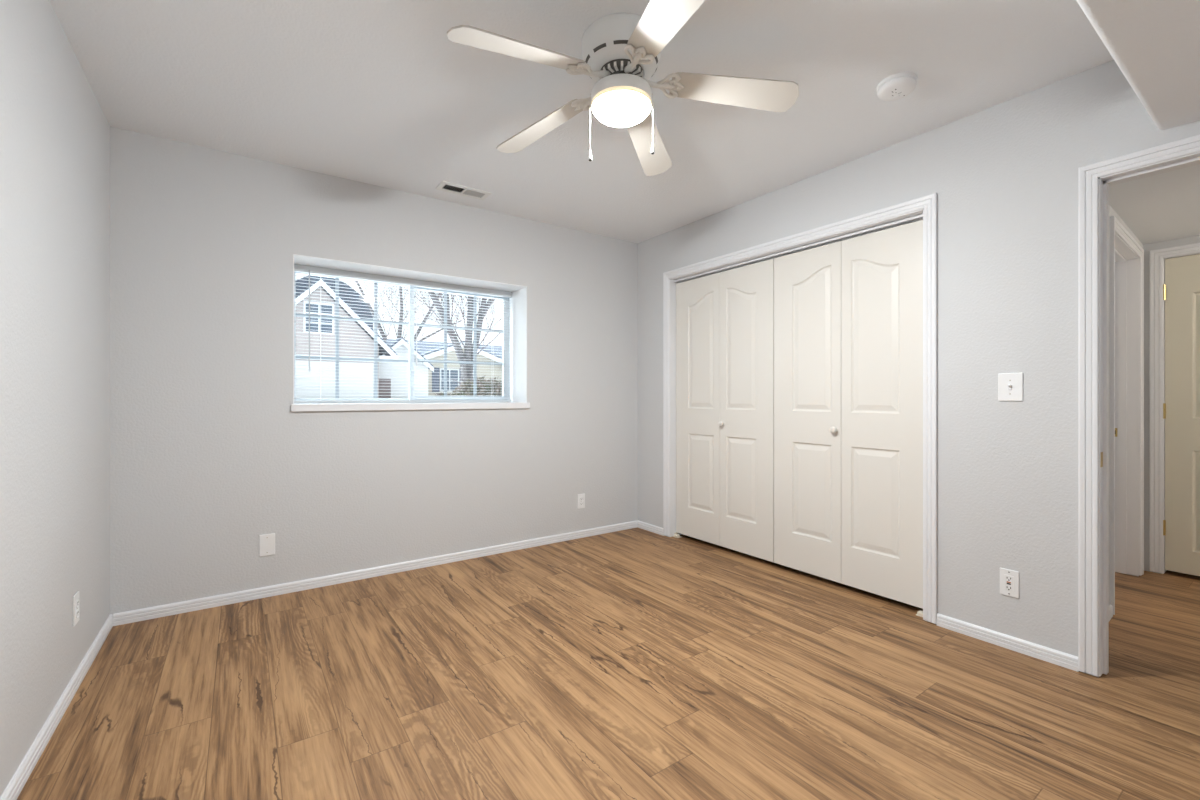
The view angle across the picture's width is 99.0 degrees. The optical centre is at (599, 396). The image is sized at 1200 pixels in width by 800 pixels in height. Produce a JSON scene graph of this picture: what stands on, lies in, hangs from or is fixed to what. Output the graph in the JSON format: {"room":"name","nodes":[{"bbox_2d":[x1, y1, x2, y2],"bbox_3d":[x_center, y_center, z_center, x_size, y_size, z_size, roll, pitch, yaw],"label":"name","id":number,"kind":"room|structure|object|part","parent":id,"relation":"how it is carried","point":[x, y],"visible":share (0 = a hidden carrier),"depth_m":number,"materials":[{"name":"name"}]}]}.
{"room":"empty bedroom","nodes":[
{"label":"empty bedroom","id":0,"kind":"room"},
{"bbox_2d":[0,0,109,796],"bbox_3d":[-1.318,-0.052,0.797,0.200,2.540,4.020,0,0,-35],"label":"wall","id":1,"kind":"structure","parent":0,"point":[55,130],"depth_m":1.67,"materials":[{"name":"white paint"}]},
{"bbox_2d":[0,614,112,799],"bbox_3d":[-1.289,1.089,0.940,0.012,0.057,3.820,0,0,-35],"label":"baseboard","id":2,"kind":"structure","parent":1,"relation":"attached to","point":[19,779],"depth_m":1.70,"materials":[{"name":"white paint"}]},
{"bbox_2d":[73,591,78,626],"bbox_3d":[-2.017,0.815,1.974,0.009,0.115,0.070,0,0,-35],"label":"wall outlet","id":3,"kind":"object","parent":1,"relation":"attached to","point":[76,596],"visible":1,"depth_m":1.96,"materials":[{"name":"white plastic"}]},
{"bbox_2d":[110,126,692,614],"bbox_3d":[-0.798,-0.052,3.840,4.550,2.540,0.360,0,0,-35],"label":"wall","id":4,"kind":"structure","parent":0,"point":[210,456],"depth_m":2.96,"materials":[{"name":"white paint"}]},
{"bbox_2d":[259,533,274,556],"bbox_3d":[-1.863,0.828,2.866,0.075,0.120,0.007,0,0,-35],"label":"blank plate","id":5,"kind":"object","parent":4,"relation":"attached to","point":[266,541],"visible":1,"depth_m":2.86,"materials":[{"name":"white plastic"}]},
{"bbox_2d":[113,520,636,625],"bbox_3d":[-1.030,1.089,3.449,3.294,0.057,0.012,0,0,-35],"label":"baseboard","id":6,"kind":"structure","parent":4,"relation":"attached to","point":[148,613],"depth_m":3.07,"materials":[{"name":"white paint"}]},
{"bbox_2d":[291,254,529,411],"bbox_3d":[-1.248,-0.369,3.511,1.520,0.906,0.375,0,0,-35],"label":"window","id":7,"kind":"structure","parent":4,"relation":"in","point":[517,358],"depth_m":3.61,"materials":[{"name":"white paint"}]},
{"bbox_3d":[-1.637,-0.387,3.448,0.742,0.822,0.026,0,0,-35],"label":"sash","id":8,"kind":"part","parent":7,"relation":"part of","materials":[{"name":"grey plastic"}]},
{"bbox_2d":[296,278,408,397],"bbox_3d":[-1.637,-0.387,3.448,0.714,0.794,0.006,0,0,-35],"label":"grille","id":9,"kind":"object","parent":7,"relation":"attached to","point":[376,321],"depth_m":3.44,"materials":[{"name":"grey plastic"}]},
{"bbox_3d":[-1.339,-0.387,3.638,1.484,0.862,0.062,0,0,-35],"label":"frame","id":10,"kind":"part","parent":7,"relation":"part of","materials":[{"name":"grey plastic"}]},
{"bbox_2d":[294,264,511,402],"bbox_3d":[-1.289,-0.390,3.566,1.468,0.855,0.043,0,0,-35],"label":"window blind","id":11,"kind":"object","parent":7,"relation":"attached to","point":[320,271],"visible":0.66,"depth_m":3.48,"materials":[{"name":"grey plastic"}]},
{"bbox_3d":[-1.766,-0.376,3.238,0.002,0.803,0.029,0,0,-35],"label":"ladder cord","id":12,"kind":"part","parent":11,"relation":"part of","materials":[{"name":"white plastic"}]},
{"bbox_3d":[-1.292,0.030,3.571,1.464,0.016,0.024,0,0,-35],"label":"rail","id":13,"kind":"part","parent":11,"relation":"part of","materials":[{"name":"grey plastic"}]},
{"bbox_3d":[-1.229,0.063,3.485,1.520,0.042,0.312,0,0,-35],"label":"sill","id":14,"kind":"part","parent":7,"relation":"part of","materials":[{"name":"white paint"}]},
{"bbox_3d":[-1.043,-0.387,3.831,0.742,0.822,0.026,0,0,-35],"label":"sash","id":15,"kind":"part","parent":7,"relation":"part of","materials":[{"name":"grey plastic"}]},
{"bbox_2d":[414,292,502,394],"bbox_3d":[-1.043,-0.387,3.831,0.682,0.762,0.006,0,0,-35],"label":"grille","id":16,"kind":"object","parent":7,"relation":"attached to","point":[460,293],"depth_m":3.86,"materials":[{"name":"grey plastic"}]},
{"bbox_2d":[577,493,584,508],"bbox_3d":[-0.149,0.828,4.070,0.070,0.115,0.009,0,0,-35],"label":"wall outlet","id":17,"kind":"object","parent":4,"relation":"attached to","point":[580,497],"visible":1,"depth_m":4.06,"materials":[{"name":"white plastic"}]},
{"bbox_2d":[50,0,1113,242],"bbox_3d":[0.352,-1.397,2.203,4.550,0.150,4.400,0,0,-35],"label":"ceiling","id":18,"kind":"structure","parent":0,"point":[374,92],"depth_m":2.17,"materials":[{"name":"white paint"}]},
{"bbox_2d":[435,181,491,199],"bbox_3d":[-0.872,-1.318,3.277,0.318,0.008,0.140,0,0,-35],"label":"ceiling vent","id":19,"kind":"object","parent":18,"relation":"in","point":[445,186],"visible":1,"depth_m":3.27,"materials":[{"name":"white metal"}]},
{"bbox_2d":[447,0,798,175],"bbox_3d":[0.038,-1.100,1.879,1.194,0.444,1.244,0,0,-35],"label":"ceiling fan","id":20,"kind":"object","parent":18,"relation":"hanging from","point":[621,52],"visible":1,"depth_m":1.84,"materials":[{"name":"white metal"}]},
{"bbox_3d":[-0.263,-1.131,1.671,0.465,0.090,0.133,0,0,-35],"label":"blade","id":21,"kind":"part","parent":20,"relation":"part of","materials":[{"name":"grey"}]},
{"bbox_3d":[-0.247,-1.131,2.161,0.464,0.089,0.134,0,0,36],"label":"blade","id":22,"kind":"part","parent":20,"relation":"part of","materials":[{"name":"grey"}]},
{"bbox_3d":[0.080,-1.062,1.905,0.221,0.068,0.221,0,0,-35],"label":"lamp shade","id":23,"kind":"part","parent":20,"relation":"part of","materials":[{"name":"white glass"}]},
{"bbox_3d":[0.080,-1.193,1.905,0.160,0.026,0.160,0,0,-35],"label":"motor","id":24,"kind":"part","parent":20,"relation":"part of","materials":[{"name":"grey metal"}]},
{"bbox_3d":[0.222,-1.131,2.296,0.134,0.089,0.464,0,0,18],"label":"blade","id":25,"kind":"part","parent":20,"relation":"part of","materials":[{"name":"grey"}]},
{"bbox_3d":[0.194,-1.131,1.506,0.134,0.089,0.464,0,0,-18],"label":"blade","id":26,"kind":"part","parent":20,"relation":"part of","materials":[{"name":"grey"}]},
{"bbox_3d":[0.495,-1.131,1.891,0.464,0.089,0.134,0,0,0],"label":"blade","id":27,"kind":"part","parent":20,"relation":"part of","materials":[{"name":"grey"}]},
{"bbox_2d":[876,72,917,100],"bbox_3d":[1.249,-1.298,2.156,0.150,0.047,0.150,0,0,-35],"label":"smoke detector","id":28,"kind":"object","parent":18,"relation":"attached to","point":[897,86],"visible":1,"depth_m":2.12,"materials":[{"name":"white plastic"}]},
{"bbox_2d":[17,527,1199,799],"bbox_3d":[1.281,1.178,2.073,5.920,0.120,5.120,0,0,-35],"label":"floor","id":29,"kind":"structure","parent":0,"point":[637,663],"depth_m":1.92,"materials":[{"name":"brown wood"}]},
{"bbox_2d":[673,532,681,537],"bbox_3d":[0.620,1.100,4.089,0.054,0.036,0.050,0,0,-35],"label":"pivot bracket","id":30,"kind":"object","parent":29,"relation":"on","point":[676,535],"visible":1,"depth_m":4.08,"materials":[{"name":"beige plastic"}]},
{"bbox_2d":[916,610,922,616],"bbox_3d":[1.654,1.100,2.619,0.054,0.036,0.050,0,0,-35],"label":"pivot bracket","id":31,"kind":"object","parent":29,"relation":"on","point":[919,613],"visible":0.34,"depth_m":2.61,"materials":[{"name":"beige plastic"}]},
{"bbox_2d":[703,220,919,276],"bbox_3d":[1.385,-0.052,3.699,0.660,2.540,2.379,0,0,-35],"label":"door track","id":32,"kind":"structure","parent":0,"point":[919,220],"depth_m":3.81,"materials":[{"name":"grey metal"}]},
{"bbox_2d":[638,60,1199,676],"bbox_3d":[1.476,-0.052,2.883,0.130,2.540,3.820,0,0,-35],"label":"wall","id":33,"kind":"structure","parent":0,"point":[1003,176],"depth_m":2.33,"materials":[{"name":"white paint"}]},
{"bbox_2d":[676,259,773,561],"bbox_3d":[0.871,0.088,3.730,0.066,1.992,0.915,0,0,-35],"label":"door","id":34,"kind":"structure","parent":33,"relation":"in","point":[725,319],"depth_m":3.68,"materials":[{"name":"white paint"}]},
{"bbox_2d":[663,193,936,623],"bbox_3d":[1.135,0.058,3.353,0.148,2.113,1.973,0,0,-35],"label":"door frame","id":35,"kind":"structure","parent":33,"relation":"attached to","point":[924,208],"depth_m":2.79,"materials":[{"name":"white paint"}]},
{"bbox_2d":[774,220,922,608],"bbox_3d":[1.400,0.088,2.977,0.066,1.992,0.915,0,0,-35],"label":"door","id":36,"kind":"structure","parent":33,"relation":"in","point":[848,314],"depth_m":2.92,"materials":[{"name":"white paint"}]},
{"bbox_3d":[1.368,0.193,2.996,0.036,0.039,0.039,0,0,-35],"label":"knob","id":37,"kind":"part","parent":36,"relation":"part of","materials":[{"name":"white paint"}]},
{"bbox_2d":[637,520,1078,671],"bbox_3d":[1.134,1.089,3.245,0.012,0.057,2.835,0,0,-35],"label":"baseboard","id":38,"kind":"structure","parent":33,"relation":"attached to","point":[1053,656],"depth_m":2.29,"materials":[{"name":"white paint"}]},
{"bbox_2d":[1000,568,1018,597],"bbox_3d":[1.818,0.826,2.275,0.009,0.118,0.070,0,0,-35],"label":"wall outlet","id":39,"kind":"object","parent":33,"relation":"attached to","point":[1009,579],"visible":1,"depth_m":2.27,"materials":[{"name":"white plastic"}]},
{"bbox_2d":[1004,574,1013,591],"bbox_3d":[1.816,0.826,2.274,0.003,0.067,0.033,0,0,-35],"label":"receptacle","id":40,"kind":"object","parent":39,"relation":"attached to","point":[1008,578],"depth_m":2.27,"materials":[{"name":"white plastic"}]},
{"bbox_2d":[998,373,1022,400],"bbox_3d":[1.815,-0.044,2.268,0.022,0.124,0.089,0,0,-35],"label":"light switch","id":41,"kind":"object","parent":33,"relation":"attached to","point":[1010,385],"visible":1,"depth_m":2.27,"materials":[{"name":"white plastic"}]},
{"bbox_2d":[1078,135,1199,675],"bbox_3d":[2.274,0.090,1.746,0.166,2.043,0.926,0,0,-35],"label":"door frame","id":42,"kind":"structure","parent":33,"relation":"attached to","point":[1094,180],"depth_m":2.05,"materials":[{"name":"white paint"}]},
{"bbox_3d":[2.006,0.250,2.047,0.031,0.060,0.002,0,0,-35],"label":"strike plate","id":43,"kind":"part","parent":42,"relation":"part of","materials":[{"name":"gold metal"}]},
{"bbox_2d":[1109,205,1142,604],"bbox_3d":[2.780,0.118,2.830,1.950,2.200,0.125,0,0,-37],"label":"wall","id":44,"kind":"structure","parent":0,"point":[1112,212],"depth_m":2.62,"materials":[{"name":"white paint"}]},
{"bbox_2d":[1109,604,1112,620],"bbox_3d":[2.338,1.089,2.406,0.692,0.057,0.012,0,0,-37],"label":"baseboard","id":45,"kind":"structure","parent":44,"relation":"attached to","point":[1110,605],"depth_m":2.58,"materials":[{"name":"white paint"}]},
{"bbox_2d":[1110,216,1143,614],"bbox_3d":[2.971,0.094,2.965,0.992,2.036,0.143,0,0,-37],"label":"door frame","id":46,"kind":"structure","parent":44,"relation":"attached to","point":[1126,255],"depth_m":3.20,"materials":[{"name":"white paint"}]},
{"bbox_2d":[1076,0,1199,129],"bbox_3d":[0.942,-1.155,0.642,3.320,0.334,0.768,0,0,-35],"label":"ceiling","id":47,"kind":"structure","parent":0,"point":[1155,44],"depth_m":1.45,"materials":[{"name":"white paint"}]},
{"bbox_2d":[1109,164,1199,244],"bbox_3d":[3.484,-1.032,2.112,2.270,0.100,2.650,0,0,-35],"label":"ceiling","id":48,"kind":"structure","parent":0,"point":[1164,206],"depth_m":2.61,"materials":[{"name":"white paint"}]},
{"bbox_2d":[1143,235,1199,575],"bbox_3d":[4.182,0.118,2.511,0.200,2.200,2.500,0,0,-35],"label":"wall","id":49,"kind":"structure","parent":0,"point":[1147,248],"depth_m":3.29,"materials":[{"name":"white paint"}]},
{"bbox_2d":[1150,243,1199,572],"bbox_3d":[3.819,0.089,2.950,0.148,2.046,0.879,0,0,-35],"label":"door frame","id":50,"kind":"structure","parent":49,"relation":"attached to","point":[1157,257],"depth_m":3.24,"materials":[{"name":"white paint"}]},
{"bbox_2d":[1163,254,1199,575],"bbox_3d":[3.768,0.110,2.920,0.100,1.960,0.762,0,0,-35],"label":"door","id":51,"kind":"structure","parent":49,"relation":"in","point":[1181,289],"depth_m":3.17,"materials":[{"name":"beige paint"}]},
{"label":"outside","id":52,"kind":"structure","parent":0,"visible":0},
{"bbox_3d":[-14.690,0.638,46.988,110.000,0.900,86.220,0,0,-35],"label":"ground","id":53,"kind":"structure","parent":52,"visible":0},
{"bbox_2d":[296,275,433,397],"bbox_3d":[-14.169,-3.047,27.205,8.700,6.470,9.590,0,0,-35],"label":"house","id":54,"kind":"structure","parent":53,"relation":"on","point":[364,384],"depth_m":23.64,"materials":[{"name":"grey"}]},
{"bbox_3d":[-12.585,-3.532,22.933,1.060,1.260,0.022,0,0,-35],"label":"pane","id":55,"kind":"part","parent":54,"relation":"part of","materials":[{"name":"blue"}]},
{"bbox_3d":[-12.571,-1.762,22.913,5.060,0.200,0.050,0,0,-35],"label":"belt trim","id":56,"kind":"part","parent":54,"relation":"part of","materials":[{"name":"white"}]},
{"bbox_3d":[-10.936,-0.372,26.012,0.580,1.120,0.100,0,0,-35],"label":"door","id":57,"kind":"part","parent":54,"relation":"part of","materials":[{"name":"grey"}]},
{"bbox_2d":[340,279,501,341],"bbox_3d":[-17.410,-8.824,44.856,12.743,18.023,19.418,0,0,41],"label":"bare tree","id":58,"kind":"object","parent":53,"relation":"on","point":[400,289],"visible":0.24,"depth_m":45.06,"materials":[{"name":"grey plant"}]},
{"bbox_2d":[385,284,501,389],"bbox_3d":[-3.094,-3.799,13.761,7.798,7.973,5.412,0,0,-40],"label":"bare tree","id":59,"kind":"object","parent":53,"relation":"on","point":[468,355],"visible":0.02,"depth_m":13.35,"materials":[{"name":"grey plant"}]},
{"bbox_2d":[386,339,501,394],"bbox_3d":[-9.910,-2.022,39.970,12.250,4.420,11.200,0,0,-35],"label":"house","id":60,"kind":"structure","parent":53,"relation":"on","point":[435,384],"depth_m":34.74,"materials":[{"name":"beige"}]},
{"bbox_2d":[432,368,439,391],"bbox_3d":[-10.863,-1.132,33.874,0.480,1.600,0.080,0,0,-35],"label":"shutter","id":61,"kind":"object","parent":60,"relation":"hanging from","point":[435,379],"depth_m":33.86,"materials":[{"name":"blue"}]},
{"bbox_3d":[-10.120,-1.132,34.443,1.150,1.400,0.022,0,0,-35],"label":"pane","id":62,"kind":"part","parent":60,"relation":"part of","materials":[{"name":"blue"}]},
{"bbox_2d":[452,376,501,394],"bbox_3d":[-2.759,-0.147,12.240,1.750,0.754,1.093,0,0,-35],"label":"shrub","id":63,"kind":"object","parent":53,"relation":"on","point":[466,390],"visible":0.44,"depth_m":11.97,"materials":[{"name":"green plant"}]}
]}

